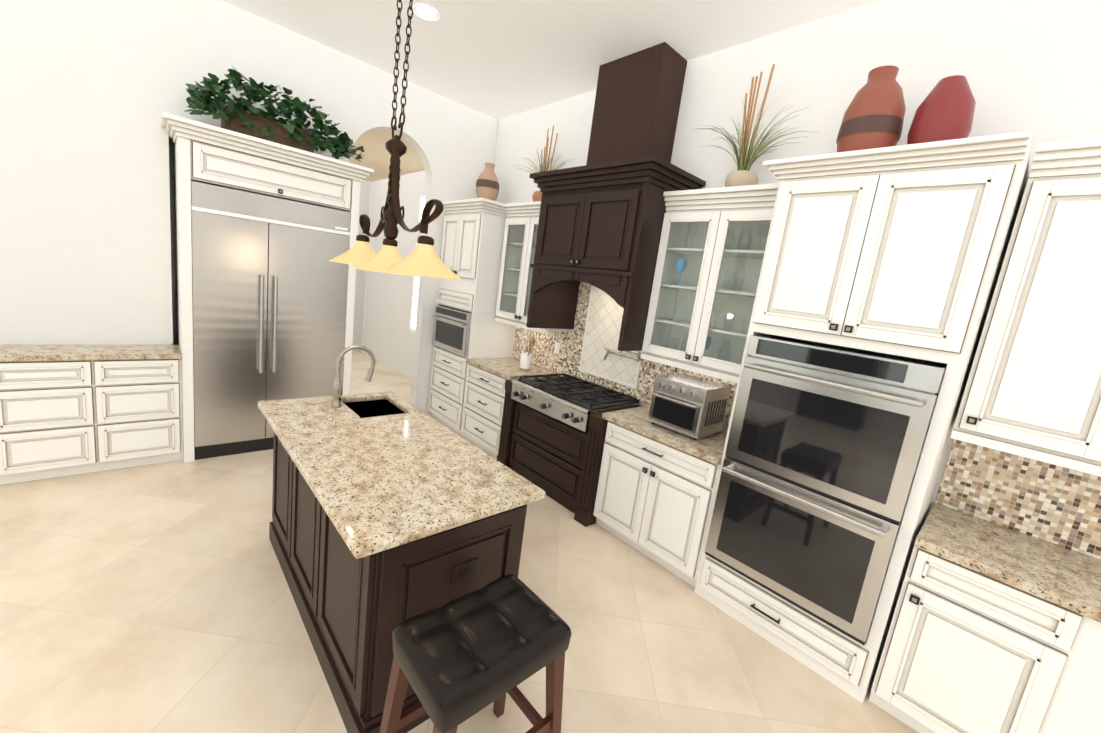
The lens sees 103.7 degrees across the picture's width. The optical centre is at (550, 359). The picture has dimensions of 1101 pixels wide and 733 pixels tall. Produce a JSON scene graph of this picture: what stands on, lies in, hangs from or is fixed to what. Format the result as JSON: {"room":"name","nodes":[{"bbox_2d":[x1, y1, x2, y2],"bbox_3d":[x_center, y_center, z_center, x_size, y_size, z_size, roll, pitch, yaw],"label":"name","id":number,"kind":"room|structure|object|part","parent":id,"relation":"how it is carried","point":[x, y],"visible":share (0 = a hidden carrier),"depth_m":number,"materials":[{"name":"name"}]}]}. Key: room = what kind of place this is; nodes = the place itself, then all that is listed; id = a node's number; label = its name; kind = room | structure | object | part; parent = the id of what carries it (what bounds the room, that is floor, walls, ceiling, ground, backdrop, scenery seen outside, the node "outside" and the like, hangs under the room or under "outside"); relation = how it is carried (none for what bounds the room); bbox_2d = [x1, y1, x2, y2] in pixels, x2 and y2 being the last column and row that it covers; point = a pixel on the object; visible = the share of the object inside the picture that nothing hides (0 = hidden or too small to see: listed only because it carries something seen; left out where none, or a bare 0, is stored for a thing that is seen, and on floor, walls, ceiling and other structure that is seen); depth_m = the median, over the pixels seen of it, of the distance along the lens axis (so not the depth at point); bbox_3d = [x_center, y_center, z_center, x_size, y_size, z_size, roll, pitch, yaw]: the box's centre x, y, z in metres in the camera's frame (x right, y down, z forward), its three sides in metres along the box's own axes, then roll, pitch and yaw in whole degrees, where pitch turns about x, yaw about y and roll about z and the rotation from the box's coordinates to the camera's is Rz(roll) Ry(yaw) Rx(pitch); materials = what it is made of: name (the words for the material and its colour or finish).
{"room":"kitchen","nodes":[
{"label":"kitchen","id":0,"kind":"room"},
{"bbox_2d":[0,0,497,416],"bbox_3d":[-3.821,-1.057,3.160,7.600,3.700,0.500,-2,13,-43],"label":"wall","id":1,"kind":"structure","parent":0,"point":[91,91],"depth_m":3.28,"materials":[{"name":"paint"}]},
{"bbox_2d":[181,132,356,211],"bbox_3d":[-2.483,-1.593,3.857,1.156,0.310,0.665,-2,13,-43],"label":"upper cabinet","id":2,"kind":"object","parent":1,"relation":"attached to","point":[212,155],"depth_m":3.54,"materials":[{"name":"beige paint"}]},
{"bbox_2d":[184,66,364,161],"bbox_3d":[-2.233,-2.017,3.638,1.300,0.474,0.394,-2,13,-43],"label":"potted plant","id":3,"kind":"object","parent":2,"relation":"on","point":[234,115],"visible":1,"depth_m":3.51,"materials":[{"name":"plant"}]},
{"bbox_2d":[352,180,370,351],"bbox_3d":[-6.429,-1.883,5.947,7.600,3.700,0.150,-2,13,-43],"label":"wall","id":4,"kind":"structure","parent":0,"point":[364,208],"depth_m":8.51,"materials":[{"name":"paint"}]},
{"bbox_2d":[0,352,917,732],"bbox_3d":[-2.160,1.197,2.621,9.200,0.100,11.600,-2,13,-43],"label":"floor","id":5,"kind":"structure","parent":0,"point":[154,598],"depth_m":2.21,"materials":[{"name":"tile"}]},
{"bbox_2d":[0,361,99,484],"bbox_3d":[-3.642,0.405,3.151,0.473,0.890,0.367,-2,13,-43],"label":"base cabinet","id":6,"kind":"object","parent":5,"relation":"on","point":[66,410],"depth_m":3.03,"materials":[{"name":"beige paint"}]},
{"bbox_2d":[0,345,181,360],"bbox_3d":[-3.529,-0.049,3.113,1.318,0.040,0.379,-2,13,-43],"label":"countertop","id":7,"kind":"structure","parent":6,"relation":"on","point":[7,352],"depth_m":3.16,"materials":[{"name":"beige stone"}]},
{"bbox_2d":[96,350,182,470],"bbox_3d":[-3.289,0.394,3.479,0.490,0.890,0.367,-2,13,-43],"label":"base cabinet","id":8,"kind":"object","parent":5,"relation":"on","point":[139,403],"depth_m":3.34,"materials":[{"name":"beige paint"}]},
{"bbox_2d":[191,181,350,459],"bbox_3d":[-2.618,-0.316,4.047,1.149,2.255,0.714,-2,13,-43],"label":"refrigerator","id":9,"kind":"object","parent":5,"relation":"on","point":[269,289],"visible":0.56,"depth_m":3.74,"materials":[{"name":"silver metal"}]},
{"bbox_2d":[269,399,526,732],"bbox_3d":[-0.943,0.891,2.379,0.726,0.890,1.659,-2,13,-43],"label":"kitchen island","id":10,"kind":"object","parent":5,"relation":"on","point":[354,612],"visible":0.46,"depth_m":1.77,"materials":[{"name":"brown wood"}]},
{"bbox_2d":[258,391,545,558],"bbox_3d":[-0.891,0.440,2.275,0.825,0.039,1.710,-2,13,-43],"label":"island countertop","id":11,"kind":"structure","parent":10,"relation":"on","point":[378,484],"depth_m":1.96,"materials":[{"name":"stone"}]},
{"bbox_2d":[331,345,374,407],"bbox_3d":[-1.216,0.105,2.699,0.254,0.386,0.112,-2,13,-43],"label":"faucet","id":12,"kind":"object","parent":11,"relation":"on","point":[337,388],"visible":1,"depth_m":2.65,"materials":[{"name":"silver metal"}]},
{"bbox_2d":[428,198,515,437],"bbox_3d":[-0.892,-0.453,5.112,0.680,2.600,0.878,-2,13,-43],"label":"tall cabinet","id":13,"kind":"object","parent":5,"relation":"on","point":[472,241],"visible":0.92,"depth_m":4.79,"materials":[{"name":"beige paint"}]},
{"bbox_2d":[432,305,471,356],"bbox_3d":[-0.952,-0.343,5.138,0.677,0.480,0.734,-2,13,-43],"label":"microwave","id":14,"kind":"object","parent":13,"relation":"in","point":[451,331],"visible":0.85,"depth_m":4.89,"materials":[{"name":"silver metal"}]},
{"bbox_2d":[476,162,498,200],"bbox_3d":[-0.714,-1.972,4.927,0.266,0.475,0.266,-2,13,-43],"label":"vase","id":15,"kind":"object","parent":13,"relation":"on","point":[487,185],"visible":0.88,"depth_m":4.84,"materials":[{"name":"beige ceramic"}]},
{"bbox_2d":[380,574,571,732],"bbox_3d":[-0.261,1.224,1.506,0.568,0.712,0.378,-2,13,-43],"label":"stool","id":16,"kind":"object","parent":5,"relation":"on","point":[458,661],"visible":1,"depth_m":1.40,"materials":[{"name":"black leather"}]},
{"bbox_2d":[461,357,558,458],"bbox_3d":[-0.480,0.525,4.710,0.666,0.930,0.798,-2,13,-43],"label":"base cabinet","id":17,"kind":"object","parent":5,"relation":"on","point":[486,378],"visible":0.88,"depth_m":4.52,"materials":[{"name":"beige paint"}]},
{"bbox_2d":[519,336,535,370],"bbox_3d":[-0.228,-0.069,4.471,0.129,0.376,0.170,-2,13,-43],"label":"utensil crock","id":18,"kind":"object","parent":17,"relation":"on","point":[525,360],"visible":1,"depth_m":4.45,"materials":[{"name":"white ceramic"}]},
{"bbox_2d":[496,373,641,526],"bbox_3d":[0.150,0.719,3.976,0.748,0.962,1.230,-2,13,-43],"label":"range","id":19,"kind":"object","parent":5,"relation":"on","point":[558,461],"depth_m":3.73,"materials":[{"name":"brown wood"}]},
{"bbox_3d":[0.191,0.364,3.910,0.734,0.237,0.960,-2,13,-43],"label":"range top","id":20,"kind":"part","parent":19,"relation":"part of","materials":[{"name":"silver metal"}]},
{"bbox_2d":[593,405,726,586],"bbox_3d":[0.881,0.956,3.255,0.666,0.930,0.934,-2,13,-43],"label":"base cabinet","id":21,"kind":"object","parent":5,"relation":"on","point":[656,488],"visible":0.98,"depth_m":2.99,"materials":[{"name":"beige paint"}]},
{"bbox_2d":[648,373,731,439],"bbox_3d":[0.985,0.332,3.121,0.428,0.360,0.402,-2,13,-43],"label":"toaster oven","id":22,"kind":"object","parent":21,"relation":"on","point":[694,407],"visible":1,"depth_m":3.00,"materials":[{"name":"silver metal"}]},
{"bbox_2d":[694,131,1030,702],"bbox_3d":[1.581,0.307,2.465,0.685,2.645,1.002,-2,13,-43],"label":"tall cabinet","id":23,"kind":"object","parent":5,"relation":"on","point":[900,250],"visible":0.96,"depth_m":2.06,"materials":[{"name":"beige paint"}]},
{"bbox_2d":[705,335,946,644],"bbox_3d":[1.533,0.623,2.474,0.697,1.388,0.841,-2,13,-43],"label":"double oven","id":24,"kind":"object","parent":23,"relation":"in","point":[824,447],"visible":0.96,"depth_m":2.22,"materials":[{"name":"silver metal"}]},
{"bbox_2d":[836,65,905,152],"bbox_3d":[1.709,-1.259,2.306,0.284,0.500,0.284,-2,13,-43],"label":"jar","id":25,"kind":"object","parent":23,"relation":"on","point":[874,115],"visible":0.88,"depth_m":2.21,"materials":[{"name":"brown ceramic"}]},
{"bbox_2d":[907,75,975,144],"bbox_3d":[1.911,-1.149,2.121,0.240,0.400,0.240,-2,13,-43],"label":"jar","id":26,"kind":"object","parent":23,"relation":"on","point":[945,109],"visible":0.69,"depth_m":2.04,"materials":[{"name":"red ceramic"}]},
{"bbox_2d":[869,503,1100,732],"bbox_3d":[2.118,1.347,1.935,0.665,0.930,0.882,-2,13,-43],"label":"base cabinet","id":27,"kind":"object","parent":5,"relation":"on","point":[994,628],"visible":1,"depth_m":1.84,"materials":[{"name":"beige paint"}]},
{"bbox_2d":[222,0,879,181],"bbox_3d":[-1.702,-2.321,2.008,9.200,0.500,11.600,-2,13,-43],"label":"ceiling","id":28,"kind":"structure","parent":0,"point":[499,59],"depth_m":3.42,"materials":[{"name":"white paint"}]},
{"bbox_2d":[329,0,460,279],"bbox_3d":[-0.702,-1.371,2.035,0.330,1.907,1.100,-2,13,-43],"label":"pendant chandelier","id":29,"kind":"object","parent":28,"relation":"hanging from","point":[422,259],"visible":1,"depth_m":2.06,"materials":[{"name":"brown metal"}]},
{"bbox_2d":[362,0,1100,517],"bbox_3d":[0.337,-0.730,4.388,0.148,3.700,11.600,-2,13,-43],"label":"wall","id":30,"kind":"structure","parent":0,"point":[1034,66],"depth_m":2.72,"materials":[{"name":"paint"}]},
{"bbox_2d":[409,195,424,332],"bbox_3d":[-1.976,-1.440,6.707,0.054,2.130,0.620,-2,13,-43],"label":"window","id":31,"kind":"structure","parent":30,"relation":"in","point":[415,290],"depth_m":6.90,"materials":[{"name":"white"}]},
{"bbox_2d":[495,201,570,333],"bbox_3d":[-0.146,-0.945,4.496,0.400,1.240,0.849,-2,13,-43],"label":"upper cabinet","id":32,"kind":"object","parent":30,"relation":"attached to","point":[518,250],"visible":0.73,"depth_m":4.56,"materials":[{"name":"beige paint"}]},
{"bbox_2d":[519,125,571,201],"bbox_3d":[-0.034,-1.943,4.386,0.566,0.775,0.830,-2,13,-43],"label":"potted plant","id":33,"kind":"object","parent":32,"relation":"on","point":[537,196],"visible":0.44,"depth_m":4.36,"materials":[{"name":"plant"}]},
{"bbox_2d":[526,42,705,350],"bbox_3d":[0.482,-1.298,3.593,0.690,2.278,1.307,-2,13,-43],"label":"range hood","id":34,"kind":"object","parent":30,"relation":"attached to","point":[601,215],"visible":0.98,"depth_m":3.37,"materials":[{"name":"brown wood"}]},
{"bbox_2d":[640,183,778,382],"bbox_3d":[1.187,-0.523,3.071,0.400,1.240,0.887,-2,13,-43],"label":"upper cabinet","id":35,"kind":"object","parent":30,"relation":"attached to","point":[717,214],"visible":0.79,"depth_m":3.10,"materials":[{"name":"beige paint"}]},
{"bbox_2d":[669,222,769,360],"bbox_3d":[1.211,-0.469,3.110,0.196,1.005,0.701,-2,13,-43],"label":"glassware","id":36,"kind":"object","parent":35,"relation":"in","point":[682,263],"depth_m":3.13,"materials":[{"name":"clear glass"}]},
{"bbox_2d":[695,64,807,186],"bbox_3d":[1.358,-1.521,2.943,0.545,0.796,0.763,-2,13,-43],"label":"potted plant","id":37,"kind":"object","parent":35,"relation":"on","point":[742,175],"visible":0.94,"depth_m":2.89,"materials":[{"name":"plant"}]},
{"bbox_2d":[513,281,1100,559],"bbox_3d":[1.190,-0.013,3.359,0.025,1.004,4.729,-2,13,-43],"label":"backsplash","id":38,"kind":"structure","parent":30,"relation":"attached to","point":[1055,504],"depth_m":2.28,"materials":[{"name":"tile"}]},
{"bbox_2d":[554,342,559,353],"bbox_3d":[0.068,-0.120,4.562,0.008,0.120,0.070,-2,13,-43],"label":"electrical outlet","id":39,"kind":"object","parent":38,"relation":"attached to","point":[557,347],"visible":1,"depth_m":4.56,"materials":[{"name":"white plastic"}]},
{"bbox_2d":[603,344,643,361],"bbox_3d":[0.645,-0.041,3.874,0.072,0.183,0.418,-2,13,-43],"label":"pot filler","id":40,"kind":"object","parent":38,"relation":"attached to","point":[637,358],"visible":0.77,"depth_m":3.80,"materials":[{"name":"silver metal"}]},
{"bbox_2d":[950,138,1100,476],"bbox_3d":[2.413,-0.175,1.760,0.400,1.320,0.882,-2,13,-43],"label":"upper cabinet","id":41,"kind":"object","parent":30,"relation":"attached to","point":[1032,388],"visible":1,"depth_m":1.85,"materials":[{"name":"beige paint"}]}
]}

